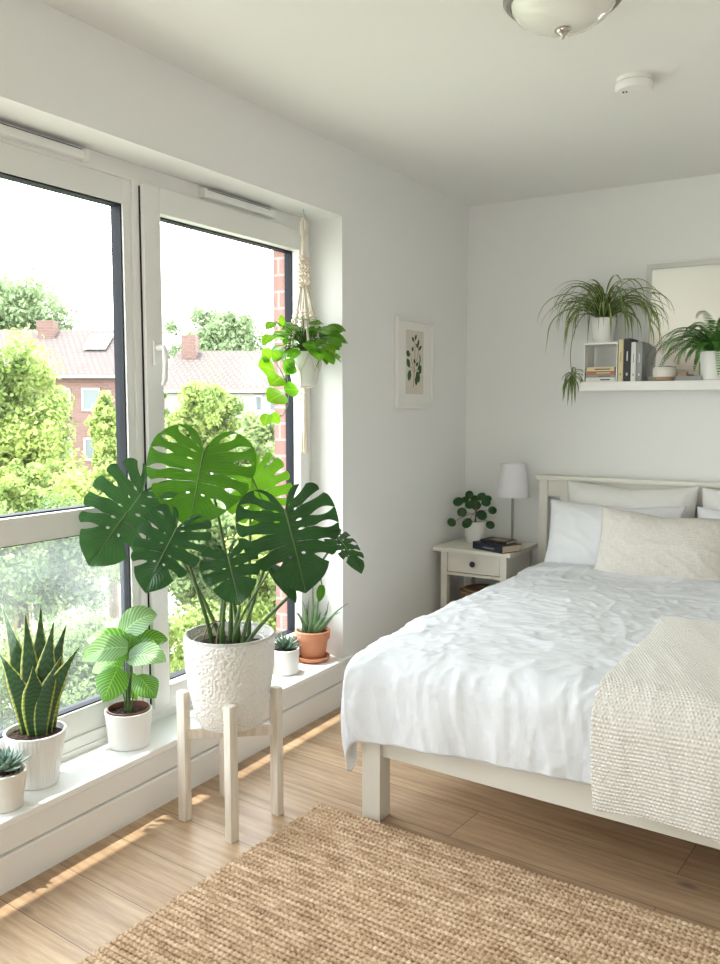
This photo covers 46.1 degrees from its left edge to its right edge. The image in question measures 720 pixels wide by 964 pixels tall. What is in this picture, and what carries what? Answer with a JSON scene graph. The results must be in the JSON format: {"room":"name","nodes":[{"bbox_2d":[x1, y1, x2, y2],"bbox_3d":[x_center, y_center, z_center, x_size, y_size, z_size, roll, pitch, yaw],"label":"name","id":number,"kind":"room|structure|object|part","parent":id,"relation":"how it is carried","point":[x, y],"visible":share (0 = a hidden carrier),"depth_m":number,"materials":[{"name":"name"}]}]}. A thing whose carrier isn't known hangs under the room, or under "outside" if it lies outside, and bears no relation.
{"room":"bedroom","nodes":[
{"label":"bedroom","id":0,"kind":"room"},
{"bbox_2d":[183,621,274,732],"bbox_3d":[-0.427,0.643,2.776,0.295,0.306,0.295,3,6,31],"label":"pot","id":1,"kind":"object","parent":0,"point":[231,666],"depth_m":2.67,"materials":[{"name":"white ceramic"}]},
{"bbox_2d":[193,630,264,641],"bbox_3d":[-0.428,0.530,2.767,0.237,0.033,0.237,3,6,31],"label":"soil","id":2,"kind":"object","parent":1,"relation":"in","point":[198,635],"depth_m":2.80,"materials":[{"name":"brown soil"}]},
{"bbox_2d":[0,0,467,758],"bbox_3d":[-1.112,-0.089,2.325,0.245,2.475,6.200,3,6,31],"label":"wall","id":3,"kind":"structure","parent":0,"point":[385,244],"depth_m":3.83,"materials":[{"name":"white paint"}]},
{"bbox_2d":[0,123,89,161],"bbox_3d":[-1.125,-1.000,2.282,0.032,0.035,0.971,3,6,31],"label":"air vent","id":4,"kind":"object","parent":3,"relation":"attached to","point":[7,131],"visible":1,"depth_m":2.55,"materials":[{"name":"white plastic"}]},
{"bbox_2d":[0,142,141,750],"bbox_3d":[-1.286,-0.033,2.196,0.070,1.861,1.850,3,6,31],"label":"window","id":5,"kind":"structure","parent":3,"relation":"in","point":[19,165],"depth_m":2.83,"materials":[{"name":"white plastic"}]},
{"bbox_2d":[138,186,151,704],"bbox_3d":[-0.759,-0.101,2.990,0.004,1.840,0.004,3,6,31],"label":"trim","id":6,"kind":"structure","parent":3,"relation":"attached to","point":[138,186],"depth_m":2.96,"materials":[{"name":"white plastic"}]},
{"bbox_2d":[0,121,311,761],"bbox_3d":[-1.026,-0.074,2.627,0.082,1.969,2.960,3,6,31],"label":"window frame","id":7,"kind":"structure","parent":3,"relation":"attached to","point":[136,174],"depth_m":2.93,"materials":[{"name":"white plastic"}]},
{"bbox_2d":[0,680,342,895],"bbox_3d":[-1.001,1.097,2.364,0.017,0.107,6.200,3,6,31],"label":"baseboard","id":8,"kind":"structure","parent":3,"relation":"attached to","point":[37,855],"depth_m":2.74,"materials":[{"name":"white paint"}]},
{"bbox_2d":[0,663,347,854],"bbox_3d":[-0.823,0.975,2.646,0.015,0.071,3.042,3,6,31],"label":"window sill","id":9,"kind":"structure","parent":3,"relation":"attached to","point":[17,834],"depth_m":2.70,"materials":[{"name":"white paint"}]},
{"bbox_2d":[0,653,356,830],"bbox_3d":[-0.889,0.923,2.689,0.192,0.025,3.055,3,6,31],"label":"windowsill","id":10,"kind":"structure","parent":3,"relation":"attached to","point":[78,773],"depth_m":2.76,"materials":[{"name":"white"}]},
{"bbox_2d":[0,745,30,813],"bbox_3d":[-1.019,0.852,2.419,0.146,0.165,0.137,3,6,31],"label":"potted succulent","id":11,"kind":"object","parent":10,"relation":"on","point":[13,772],"visible":1,"depth_m":2.40,"materials":[{"name":"white ceramic"}]},
{"bbox_2d":[0,763,26,813],"bbox_3d":[-1.020,0.878,2.429,0.124,0.110,0.124,3,6,31],"label":"pot","id":12,"kind":"object","parent":11,"relation":"on","point":[12,781],"depth_m":2.39,"materials":[{"name":"beige ceramic"}]},
{"bbox_2d":[0,604,79,790],"bbox_3d":[-1.014,0.651,2.601,0.265,0.532,0.215,3,6,31],"label":"potted snake plant","id":13,"kind":"object","parent":10,"relation":"on","point":[36,674],"visible":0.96,"depth_m":2.58,"materials":[{"name":"green plant"}]},
{"bbox_3d":[-0.989,0.836,2.583,0.182,0.167,0.182,3,6,31],"label":"pot","id":14,"kind":"part","parent":13,"relation":"part of","materials":[{"name":"white ceramic"}]},
{"bbox_2d":[82,606,167,751],"bbox_3d":[-0.787,0.668,2.907,0.296,0.443,0.242,2,5,18],"label":"potted calathea","id":15,"kind":"object","parent":10,"relation":"on","point":[128,721],"visible":1,"depth_m":2.86,"materials":[{"name":"white ceramic"},{"name":"leaf"},{"name":"soil"}]},
{"bbox_2d":[104,704,151,751],"bbox_3d":[-0.786,0.831,2.877,0.158,0.124,0.158,3,6,31],"label":"pot","id":16,"kind":"object","parent":15,"relation":"on","point":[128,726],"depth_m":2.82,"materials":[{"name":"white ceramic"}]},
{"bbox_2d":[107,700,149,716],"bbox_3d":[-0.786,0.773,2.872,0.141,0.019,0.141,3,6,31],"label":"pot","id":17,"kind":"object","parent":15,"relation":"on","point":[137,708],"depth_m":2.87,"materials":[{"name":"brown plastic"}]},
{"bbox_2d":[273,632,302,675],"bbox_3d":[-0.321,0.737,3.658,0.148,0.169,0.165,-1,5,-6],"label":"potted succulent","id":18,"kind":"object","parent":10,"relation":"on","point":[286,655],"visible":0.91,"depth_m":3.60,"materials":[{"name":"white ceramic"}]},
{"bbox_2d":[273,647,298,675],"bbox_3d":[-0.322,0.768,3.651,0.122,0.108,0.122,3,6,31],"label":"pot","id":19,"kind":"object","parent":18,"relation":"on","point":[286,659],"depth_m":3.60,"materials":[{"name":"white ceramic"}]},
{"bbox_2d":[295,589,346,663],"bbox_3d":[-0.192,0.640,3.802,0.221,0.337,0.195,3,6,31],"label":"aloe","id":20,"kind":"object","parent":10,"relation":"on","point":[316,633],"visible":0.98,"depth_m":3.78,"materials":[{"name":"ceramic"}]},
{"bbox_2d":[295,626,329,658],"bbox_3d":[-0.214,0.729,3.831,0.160,0.129,0.160,3,6,31],"label":"pot","id":21,"kind":"object","parent":20,"relation":"on","point":[314,639],"depth_m":3.78,"materials":[{"name":"ceramic"}]},
{"bbox_2d":[139,183,309,708],"bbox_3d":[-0.496,-0.139,3.406,0.140,1.860,0.983,3,6,31],"label":"window","id":22,"kind":"structure","parent":3,"relation":"in","point":[157,205],"depth_m":3.10,"materials":[{"name":"white plastic"}]},
{"bbox_3d":[-0.697,-0.417,2.972,0.058,0.158,0.032,3,6,31],"label":"handle","id":23,"kind":"part","parent":22,"relation":"part of","materials":[{"name":"white plastic"}]},
{"bbox_2d":[199,187,275,218],"bbox_3d":[-0.475,-1.097,3.337,0.032,0.035,0.436,3,6,31],"label":"air vent","id":24,"kind":"object","parent":3,"relation":"attached to","point":[204,192],"visible":1,"depth_m":3.31,"materials":[{"name":"white plastic"}]},
{"bbox_2d":[286,209,321,453],"bbox_3d":[-0.238,-0.634,3.604,0.151,1.030,0.164,3,6,31],"label":"macrame hanger","id":25,"kind":"object","parent":3,"relation":"hanging from","point":[304,284],"visible":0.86,"depth_m":3.58,"materials":[{"name":"beige fabric"}]},
{"bbox_2d":[258,315,347,425],"bbox_3d":[-0.231,-0.466,3.530,0.255,0.456,0.511,3,6,31],"label":"pothos","id":26,"kind":"object","parent":25,"relation":"hanging from","point":[330,334],"visible":0.94,"depth_m":3.52,"materials":[{"name":"green plant"}]},
{"bbox_2d":[291,351,318,384],"bbox_3d":[-0.238,-0.485,3.618,0.144,0.140,0.144,3,6,31],"label":"pot","id":27,"kind":"object","parent":26,"relation":"on","point":[307,373],"depth_m":3.56,"materials":[{"name":"white ceramic"}]},
{"bbox_3d":[-0.238,-0.617,3.606,0.153,0.436,0.166,3,6,31],"label":"cord","id":28,"kind":"part","parent":25,"relation":"part of","materials":[{"name":"fabric"}]},
{"bbox_2d":[395,315,434,408],"bbox_3d":[0.282,-0.601,4.306,0.021,0.453,0.396,3,6,31],"label":"framed print","id":29,"kind":"object","parent":3,"relation":"attached to","point":[414,338],"visible":1,"depth_m":4.29,"materials":[{"name":"white paper"}]},
{"bbox_2d":[273,250,286,633],"bbox_3d":[-1.266,1.397,2.555,0.115,6.075,6.200,3,6,31],"label":"wall","id":30,"kind":"structure","parent":0,"point":[278,257],"depth_m":3.90,"materials":[{"name":"red brick"}]},
{"bbox_2d":[0,706,719,963],"bbox_3d":[0.358,1.275,1.544,3.695,0.100,6.400,3,6,31],"label":"floor","id":31,"kind":"structure","parent":0,"point":[71,909],"depth_m":2.62,"materials":[{"name":"brown wood"}]},
{"bbox_2d":[176,685,282,843],"bbox_3d":[-0.429,0.894,2.784,0.269,0.435,0.266,3,6,31],"label":"plant stand","id":32,"kind":"object","parent":31,"relation":"on","point":[228,740],"visible":0.88,"depth_m":2.76,"materials":[{"name":"beige wood"}]},
{"bbox_3d":[-0.575,0.895,2.767,0.034,0.435,0.029,3,6,31],"label":"leg","id":33,"kind":"part","parent":32,"relation":"part of","materials":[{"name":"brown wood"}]},
{"bbox_2d":[79,424,363,732],"bbox_3d":[-0.440,0.306,2.733,0.691,0.984,0.727,-5,7,-44],"label":"monstera","id":34,"kind":"object","parent":32,"relation":"on","point":[228,662],"visible":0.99,"depth_m":2.64,"materials":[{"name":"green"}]},
{"bbox_3d":[-0.417,0.450,2.757,0.064,0.181,0.064,3,6,31],"label":"stem","id":35,"kind":"part","parent":34,"relation":"part of","materials":[{"name":"green plant"}]},
{"bbox_3d":[-0.471,0.879,2.944,0.028,0.435,0.034,3,6,28],"label":"leg","id":36,"kind":"part","parent":32,"relation":"part of","materials":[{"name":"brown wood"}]},
{"bbox_3d":[-0.401,0.908,2.631,0.028,0.435,0.034,4,6,36],"label":"leg","id":37,"kind":"part","parent":32,"relation":"part of","materials":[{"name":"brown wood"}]},
{"bbox_3d":[-0.277,0.891,2.810,0.034,0.435,0.028,5,7,41],"label":"leg","id":38,"kind":"part","parent":32,"relation":"part of","materials":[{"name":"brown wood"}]},
{"bbox_2d":[75,803,719,963],"bbox_3d":[0.334,1.175,1.957,1.802,0.022,1.001,3,6,34],"label":"rug","id":39,"kind":"object","parent":31,"relation":"on","point":[332,885],"visible":1,"depth_m":2.23,"materials":[{"name":"wicker"}]},
{"bbox_2d":[433,537,537,607],"bbox_3d":[0.689,0.642,4.645,0.442,0.600,0.420,3,6,31],"label":"nightstand","id":40,"kind":"object","parent":31,"relation":"on","point":[459,557],"visible":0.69,"depth_m":4.50,"materials":[{"name":"white paint"}]},
{"bbox_3d":[0.461,0.657,4.596,0.036,0.578,0.036,3,6,31],"label":"leg","id":41,"kind":"part","parent":40,"relation":"part of","materials":[{"name":"white paint"}]},
{"bbox_3d":[0.633,0.632,4.875,0.036,0.578,0.036,3,6,31],"label":"leg","id":42,"kind":"part","parent":40,"relation":"part of","materials":[{"name":"white paint"}]},
{"bbox_2d":[447,491,496,542],"bbox_3d":[0.639,0.194,4.722,0.241,0.278,0.260,3,6,31],"label":"potted pilea","id":43,"kind":"object","parent":40,"relation":"on","point":[474,529],"visible":0.97,"depth_m":4.67,"materials":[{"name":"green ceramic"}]},
{"bbox_3d":[0.639,0.155,4.715,0.200,0.158,0.230,3,6,31],"label":"stem","id":44,"kind":"part","parent":43,"relation":"part of","materials":[{"name":"plant"}]},
{"bbox_2d":[465,520,485,542],"bbox_3d":[0.639,0.276,4.696,0.120,0.120,0.120,3,6,31],"label":"pot","id":45,"kind":"object","parent":43,"relation":"on","point":[476,531],"depth_m":4.65,"materials":[{"name":"white ceramic"}]},
{"bbox_3d":[0.683,0.422,4.612,0.297,0.104,0.319,3,6,31],"label":"drawer","id":46,"kind":"part","parent":40,"relation":"part of","materials":[{"name":"white paint"}]},
{"bbox_2d":[460,584,490,598],"bbox_3d":[0.669,0.673,4.655,0.240,0.204,0.240,3,6,31],"label":"basket","id":47,"kind":"object","parent":40,"relation":"on","point":[467,590],"visible":0.25,"depth_m":4.62,"materials":[{"name":"brown wicker"}]},
{"bbox_2d":[473,540,519,553],"bbox_3d":[0.721,0.338,4.461,0.143,0.038,0.215,-4,6,-36],"label":"book","id":48,"kind":"object","parent":40,"relation":"on","point":[491,547],"visible":0.92,"depth_m":4.40,"materials":[{"name":"black paper"}]},
{"bbox_2d":[480,537,516,544],"bbox_3d":[0.735,0.310,4.480,0.160,0.014,0.112,5,7,41],"label":"book","id":49,"kind":"object","parent":48,"relation":"on","point":[497,540],"visible":1,"depth_m":4.46,"materials":[{"name":"black paper"}]},
{"bbox_2d":[491,538,506,540],"bbox_3d":[0.736,0.304,4.470,0.095,0.001,0.055,5,7,41],"label":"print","id":50,"kind":"object","parent":49,"relation":"on","point":[492,539],"depth_m":4.47,"materials":[{"name":"beige paper"}]},
{"bbox_3d":[0.750,0.673,4.420,0.036,0.578,0.036,3,6,31],"label":"leg","id":51,"kind":"part","parent":40,"relation":"part of","materials":[{"name":"white paint"}]},
{"bbox_2d":[496,463,528,544],"bbox_3d":[0.834,0.120,4.621,0.178,0.444,0.178,3,6,31],"label":"table lamp","id":52,"kind":"object","parent":40,"relation":"on","point":[512,482],"visible":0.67,"depth_m":4.55,"materials":[{"name":"white fabric"}]},
{"bbox_3d":[0.834,0.159,4.624,0.014,0.335,0.014,3,6,31],"label":"stem","id":53,"kind":"part","parent":52,"relation":"part of","materials":[{"name":"silver metal"}]},
{"bbox_3d":[0.834,-0.011,4.609,0.178,0.182,0.178,3,6,31],"label":"lamp shade","id":54,"kind":"part","parent":52,"relation":"part of","materials":[{"name":"white fabric"}]},
{"bbox_3d":[0.922,0.648,4.699,0.036,0.578,0.036,3,6,31],"label":"leg","id":55,"kind":"part","parent":40,"relation":"part of","materials":[{"name":"white paint"}]},
{"bbox_2d":[362,474,719,849],"bbox_3d":[1.140,0.573,3.301,1.723,0.980,2.245,3,6,31],"label":"bed","id":56,"kind":"object","parent":31,"relation":"on","point":[376,758],"visible":0.26,"depth_m":2.70,"materials":[{"name":"white paint"}]},
{"bbox_3d":[0.053,0.900,2.794,0.068,0.420,0.068,3,6,31],"label":"leg","id":57,"kind":"part","parent":56,"relation":"part of","materials":[{"name":"white paint"}]},
{"bbox_3d":[0.638,0.847,2.394,1.362,0.170,0.030,4,6,34],"label":"footboard","id":58,"kind":"part","parent":56,"relation":"part of","materials":[{"name":"white paint"}]},
{"bbox_3d":[1.707,0.489,4.222,1.723,0.980,0.075,3,6,31],"label":"headboard","id":59,"kind":"part","parent":56,"relation":"part of","materials":[{"name":"white paint"}]},
{"bbox_3d":[1.185,0.685,3.311,1.370,0.245,2.005,3,6,31],"label":"mattress","id":60,"kind":"object","parent":56,"relation":"on","visible":0},
{"bbox_2d":[340,562,719,784],"bbox_3d":[1.043,0.696,3.075,1.682,0.477,1.836,3,6,31],"label":"duvet","id":61,"kind":"object","parent":60,"relation":"on","point":[508,674],"visible":0.85,"depth_m":2.67,"materials":[{"name":"white fabric"}]},
{"bbox_2d":[590,615,719,842],"bbox_3d":[1.170,0.723,2.426,0.794,0.414,0.889,3,6,31],"label":"knitted throw","id":62,"kind":"object","parent":61,"relation":"on","point":[655,728],"visible":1,"depth_m":2.23,"materials":[{"name":"white fabric"}]},
{"bbox_2d":[594,506,719,580],"bbox_3d":[1.363,0.305,3.809,0.610,0.349,0.248,3,6,31],"label":"cushion","id":63,"kind":"object","parent":61,"relation":"on","point":[631,543],"visible":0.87,"depth_m":3.74,"materials":[{"name":"fabric"}]},
{"bbox_2d":[544,499,686,564],"bbox_3d":[1.227,0.285,4.125,0.664,0.361,0.245,3,6,31],"label":"pillow","id":64,"kind":"object","parent":60,"relation":"on","point":[575,528],"visible":0.44,"depth_m":4.13,"materials":[{"name":"white fabric"}]},
{"bbox_2d":[567,480,699,517],"bbox_3d":[1.345,0.218,4.251,0.661,0.429,0.222,3,6,31],"label":"pillow","id":65,"kind":"object","parent":60,"relation":"on","point":[578,492],"visible":0.26,"depth_m":4.18,"materials":[{"name":"white fabric"}]},
{"bbox_2d":[697,506,719,518],"bbox_3d":[1.833,0.318,3.758,0.684,0.366,0.244,3,6,31],"label":"pillow","id":66,"kind":"object","parent":60,"relation":"on","point":[702,512],"visible":0.11,"depth_m":3.92,"materials":[{"name":"white fabric"}]},
{"bbox_2d":[701,486,719,509],"bbox_3d":[1.920,0.252,3.899,0.683,0.424,0.226,3,6,31],"label":"pillow","id":67,"kind":"object","parent":60,"relation":"on","point":[711,497],"visible":0.16,"depth_m":4.03,"materials":[{"name":"white fabric"}]},
{"bbox_2d":[39,0,719,206],"bbox_3d":[0.309,-1.292,1.341,3.810,0.100,6.400,3,6,31],"label":"ceiling","id":68,"kind":"structure","parent":0,"point":[468,104],"depth_m":2.92,"materials":[{"name":"white paint"}]},
{"bbox_2d":[503,0,621,39],"bbox_3d":[0.540,-1.252,2.251,0.316,0.145,0.316,3,6,31],"label":"ceiling light","id":69,"kind":"object","parent":68,"relation":"attached to","point":[561,19],"visible":1,"depth_m":2.22,"materials":[{"name":"white glass"}]},
{"bbox_2d":[615,71,653,96],"bbox_3d":[0.941,-1.360,2.901,0.128,0.046,0.128,3,6,31],"label":"smoke detector","id":70,"kind":"object","parent":68,"relation":"attached to","point":[639,83],"visible":1,"depth_m":2.86,"materials":[{"name":"white plastic"}]},
{"bbox_2d":[464,174,719,585],"bbox_3d":[1.955,-0.253,4.132,3.810,2.475,0.100,3,6,31],"label":"wall","id":71,"kind":"structure","parent":0,"point":[520,252],"depth_m":4.55,"materials":[{"name":"white paint"}]},
{"bbox_2d":[581,380,719,390],"bbox_3d":[1.914,-0.455,3.960,1.720,0.045,0.205,3,6,31],"label":"wall shelf","id":72,"kind":"object","parent":71,"relation":"attached to","point":[688,385],"visible":1,"depth_m":4.15,"materials":[{"name":"white paint"}]},
{"bbox_2d":[585,377,615,381],"bbox_3d":[1.247,-0.523,4.336,0.150,0.022,0.113,3,6,31],"label":"book","id":73,"kind":"object","parent":72,"relation":"on","point":[599,379],"visible":0.8,"depth_m":4.28,"materials":[{"name":"white paper"}]},
{"bbox_2d":[586,374,615,377],"bbox_3d":[1.247,-0.541,4.335,0.146,0.014,0.112,3,6,31],"label":"book","id":74,"kind":"object","parent":73,"relation":"on","point":[611,375],"visible":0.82,"depth_m":4.29,"materials":[{"name":"white paper"}]},
{"bbox_2d":[586,371,615,374],"bbox_3d":[1.247,-0.557,4.333,0.144,0.018,0.113,3,6,31],"label":"book","id":75,"kind":"object","parent":74,"relation":"on","point":[587,372],"visible":0.84,"depth_m":4.29,"materials":[{"name":"brown paper"}]},
{"bbox_2d":[587,367,615,370],"bbox_3d":[1.247,-0.576,4.331,0.140,0.020,0.113,3,6,31],"label":"book","id":76,"kind":"object","parent":75,"relation":"on","point":[588,368],"visible":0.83,"depth_m":4.28,"materials":[{"name":"beige paper"}]},
{"bbox_2d":[583,342,618,381],"bbox_3d":[1.258,-0.612,4.346,0.171,0.198,0.170,3,6,31],"label":"shelf riser","id":77,"kind":"object","parent":72,"relation":"on","point":[589,348],"visible":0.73,"depth_m":4.33,"materials":[{"name":"white wood"}]},
{"bbox_3d":[1.188,-0.611,4.389,0.005,0.187,0.170,3,6,31],"label":"panel","id":78,"kind":"part","parent":77,"relation":"part of","materials":[{"name":"white wood"}]},
{"bbox_2d":[537,275,669,405],"bbox_3d":[1.164,-0.704,4.231,0.670,0.656,0.416,3,6,31],"label":"spider plant","id":79,"kind":"object","parent":77,"relation":"on","point":[603,324],"visible":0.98,"depth_m":4.28,"materials":[{"name":"green plant"}]},
{"bbox_3d":[1.247,-0.774,4.327,0.124,0.127,0.124,3,6,31],"label":"pot","id":80,"kind":"part","parent":79,"relation":"part of","materials":[{"name":"white ceramic"}]},
{"bbox_3d":[1.328,-0.603,4.304,0.005,0.187,0.170,3,6,31],"label":"panel","id":81,"kind":"part","parent":77,"relation":"part of","materials":[{"name":"white wood"}]},
{"bbox_2d":[618,339,623,380],"bbox_3d":[1.340,-0.612,4.282,0.024,0.208,0.153,3,6,31],"label":"book","id":82,"kind":"object","parent":72,"relation":"on","point":[621,341],"visible":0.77,"depth_m":4.22,"materials":[{"name":"beige paper"}]},
{"bbox_2d":[623,338,637,380],"bbox_3d":[1.366,-0.612,4.266,0.032,0.212,0.153,3,6,31],"label":"book","id":83,"kind":"object","parent":72,"relation":"on","point":[627,341],"visible":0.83,"depth_m":4.20,"materials":[{"name":"black paper"}]},
{"bbox_2d":[630,342,636,380],"bbox_3d":[1.390,-0.600,4.247,0.024,0.192,0.143,3,6,31],"label":"book","id":84,"kind":"object","parent":72,"relation":"on","point":[633,344],"visible":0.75,"depth_m":4.18,"materials":[{"name":"white paper"}]},
{"bbox_2d":[636,341,648,380],"bbox_3d":[1.415,-0.600,4.234,0.026,0.194,0.148,3,6,31],"label":"book","id":85,"kind":"object","parent":72,"relation":"on","point":[642,347],"visible":0.91,"depth_m":4.18,"materials":[{"name":"white paper"}]},
{"bbox_2d":[653,366,676,380],"bbox_3d":[1.497,-0.534,4.156,0.113,0.076,0.112,3,6,31],"label":"bowl planter","id":86,"kind":"object","parent":72,"relation":"on","point":[663,373],"visible":0.98,"depth_m":4.11,"materials":[{"name":"beige ceramic"}]},
{"bbox_2d":[653,367,676,376],"bbox_3d":[1.496,-0.530,4.156,0.112,0.068,0.112,3,6,31],"label":"bowl","id":87,"kind":"object","parent":86,"relation":"on","point":[657,371],"depth_m":4.11,"materials":[{"name":"beige ceramic"}]},
{"bbox_2d":[642,311,719,379],"bbox_3d":[1.627,-0.632,3.930,0.630,0.313,0.360,4,7,38],"label":"potted fern","id":88,"kind":"object","parent":72,"relation":"on","point":[710,359],"visible":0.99,"depth_m":4.00,"materials":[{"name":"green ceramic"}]},
{"bbox_2d":[674,376,701,380],"bbox_3d":[1.600,-0.502,4.103,0.125,0.022,0.098,3,6,31],"label":"book","id":89,"kind":"object","parent":72,"relation":"on","point":[676,378],"visible":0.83,"depth_m":4.07,"materials":[{"name":"white paper"}]},
{"bbox_2d":[676,372,687,375],"bbox_3d":[1.572,-0.526,4.125,0.047,0.022,0.040,3,6,31],"label":"trinket box","id":90,"kind":"object","parent":89,"relation":"on","point":[678,373],"visible":0.78,"depth_m":4.11,"materials":[{"name":"beige wood"}]},
{"bbox_2d":[644,259,719,380],"bbox_3d":[1.774,-0.785,4.095,0.770,0.590,0.055,3,6,31],"label":"mirror","id":91,"kind":"object","parent":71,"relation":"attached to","point":[689,288],"visible":0.64,"depth_m":4.21,"materials":[{"name":"grey mirror"}]},
{"bbox_2d":[700,351,719,379],"bbox_3d":[1.687,-0.554,4.040,0.124,0.137,0.124,3,6,31],"label":"pot","id":92,"kind":"object","parent":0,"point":[708,365],"depth_m":4.00,"materials":[{"name":"white ceramic"}]},
{"label":"outside","id":93,"kind":"structure","parent":0,"visible":0},
{"bbox_2d":[0,504,251,716],"bbox_3d":[-35.453,-2.245,80.495,139.640,0.200,220.000,3,6,31],"label":"ground","id":94,"kind":"structure","parent":93,"point":[171,599],"depth_m":20.51,"materials":[{"name":"white"}]},
{"bbox_2d":[0,594,19,642],"bbox_3d":[-4.415,2.057,8.002,2.322,4.379,1.863,-1,5,-8],"label":"bush","id":95,"kind":"object","parent":94,"relation":"on","point":[8,616],"visible":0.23,"depth_m":7.94,"materials":[{"name":"green plant"}]},
{"bbox_2d":[0,458,73,634],"bbox_3d":[-5.204,1.705,13.153,1.915,4.146,2.053,1,5,13],"label":"bush","id":96,"kind":"object","parent":94,"relation":"on","point":[18,492],"visible":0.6,"depth_m":12.56,"materials":[{"name":"green plant"}]},
{"bbox_3d":[-5.204,0.167,13.013,1.915,1.057,2.053,1,5,13],"label":"crown","id":97,"kind":"part","parent":96,"relation":"part of","materials":[{"name":"green plant"}]},
{"bbox_2d":[0,264,88,329],"bbox_3d":[-27.811,-9.442,66.024,11.100,16.769,11.622,-4,6,-37],"label":"tree","id":98,"kind":"object","parent":94,"relation":"on","point":[22,304],"visible":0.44,"depth_m":63.86,"materials":[{"name":"green plant"}]},
{"bbox_2d":[0,324,90,630],"bbox_3d":[-6.180,0.409,15.227,2.599,6.351,2.696,-2,5,-17],"label":"tree","id":99,"kind":"object","parent":94,"relation":"on","point":[26,437],"visible":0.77,"depth_m":14.52,"materials":[{"name":"green plant"}]},
{"bbox_3d":[-6.120,-0.988,14.844,2.749,3.500,2.627,3,6,31],"label":"crown","id":100,"kind":"part","parent":99,"relation":"part of","materials":[{"name":"green plant"}]},
{"bbox_2d":[0,609,112,729],"bbox_3d":[-2.467,2.675,7.109,1.640,3.309,1.791,-4,6,-36],"label":"bush","id":101,"kind":"object","parent":94,"relation":"on","point":[80,684],"visible":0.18,"depth_m":6.69,"materials":[{"name":"green plant"}]},
{"bbox_2d":[0,491,119,637],"bbox_3d":[-3.348,2.138,8.686,2.086,4.092,1.939,0,5,0],"label":"bush","id":102,"kind":"object","parent":94,"relation":"on","point":[47,570],"visible":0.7,"depth_m":8.28,"materials":[{"name":"green plant"}]},
{"bbox_2d":[0,320,166,492],"bbox_3d":[-17.390,-4.499,50.071,10.494,9.806,10.920,0,5,0],"label":"house","id":103,"kind":"structure","parent":94,"relation":"on","point":[88,355],"depth_m":45.82,"materials":[{"name":"tile"}]},
{"bbox_3d":[-14.308,-1.760,45.347,0.797,1.058,0.020,0,5,0],"label":"pane","id":104,"kind":"part","parent":103,"relation":"part of","materials":[{"name":"grey"}]},
{"bbox_3d":[-14.335,-4.398,45.107,0.851,1.058,0.020,0,5,0],"label":"pane","id":105,"kind":"part","parent":103,"relation":"part of","materials":[{"name":"grey glass"}]},
{"bbox_2d":[84,390,116,468],"bbox_3d":[-7.076,0.083,24.090,1.504,5.392,1.428,-4,6,-36],"label":"tree","id":106,"kind":"object","parent":94,"relation":"on","point":[102,425],"visible":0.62,"depth_m":23.59,"materials":[{"name":"green plant"}]},
{"bbox_2d":[36,459,170,622],"bbox_3d":[-3.088,1.862,10.608,1.854,4.294,2.071,2,6,23],"label":"bush","id":107,"kind":"object","parent":94,"relation":"on","point":[78,483],"visible":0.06,"depth_m":10.36,"materials":[{"name":"green plant"}]},
{"bbox_2d":[164,391,171,467],"bbox_3d":[-6.694,-0.305,27.097,1.356,5.618,1.295,3,6,31],"label":"tree","id":108,"kind":"object","parent":94,"relation":"on","point":[166,410],"visible":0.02,"depth_m":27.05,"materials":[{"name":"green plant"}]},
{"bbox_2d":[112,494,244,622],"bbox_3d":[-1.810,2.039,9.656,1.685,4.114,1.629,0,5,5],"label":"bush","id":109,"kind":"object","parent":94,"relation":"on","point":[183,589],"visible":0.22,"depth_m":9.05,"materials":[{"name":"green plant"}]},
{"bbox_2d":[168,597,227,673],"bbox_3d":[-1.388,2.652,7.104,1.412,3.355,1.330,4,7,39],"label":"bush","id":110,"kind":"object","parent":94,"relation":"on","point":[191,619],"visible":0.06,"depth_m":6.90,"materials":[{"name":"green plant"}]},
{"bbox_2d":[164,380,243,495],"bbox_3d":[-3.341,0.578,18.129,1.734,5.486,1.686,3,6,31],"label":"tree","id":111,"kind":"object","parent":94,"relation":"on","point":[207,409],"visible":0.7,"depth_m":17.63,"materials":[{"name":"green plant"}]},
{"bbox_2d":[162,301,271,362],"bbox_3d":[-12.873,-8.911,75.559,9.057,13.982,9.202,3,6,31],"label":"tree","id":112,"kind":"object","parent":94,"relation":"on","point":[224,332],"visible":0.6,"depth_m":73.22,"materials":[{"name":"green plant"}]},
{"bbox_2d":[164,335,273,503],"bbox_3d":[-5.590,-3.623,46.558,8.792,8.697,9.920,0,5,0],"label":"house","id":113,"kind":"structure","parent":94,"relation":"on","point":[239,372],"depth_m":43.52,"materials":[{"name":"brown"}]},
{"bbox_3d":[-5.039,-3.903,42.065,0.287,0.680,0.020,0,5,0],"label":"pane","id":114,"kind":"part","parent":113,"relation":"part of","materials":[{"name":"grey glass"}]},
{"bbox_2d":[223,506,275,633],"bbox_3d":[-0.808,2.172,8.590,1.161,4.040,1.222,-2,6,-23],"label":"bush","id":115,"kind":"object","parent":94,"relation":"on","point":[265,602],"visible":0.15,"depth_m":8.12,"materials":[{"name":"green plant"}]},
{"bbox_2d":[227,409,274,492],"bbox_3d":[-1.964,0.950,17.133,1.617,4.926,1.672,0,5,-1],"label":"tree","id":116,"kind":"object","parent":94,"relation":"on","point":[262,438],"visible":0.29,"depth_m":16.59,"materials":[{"name":"green plant"}]}
]}

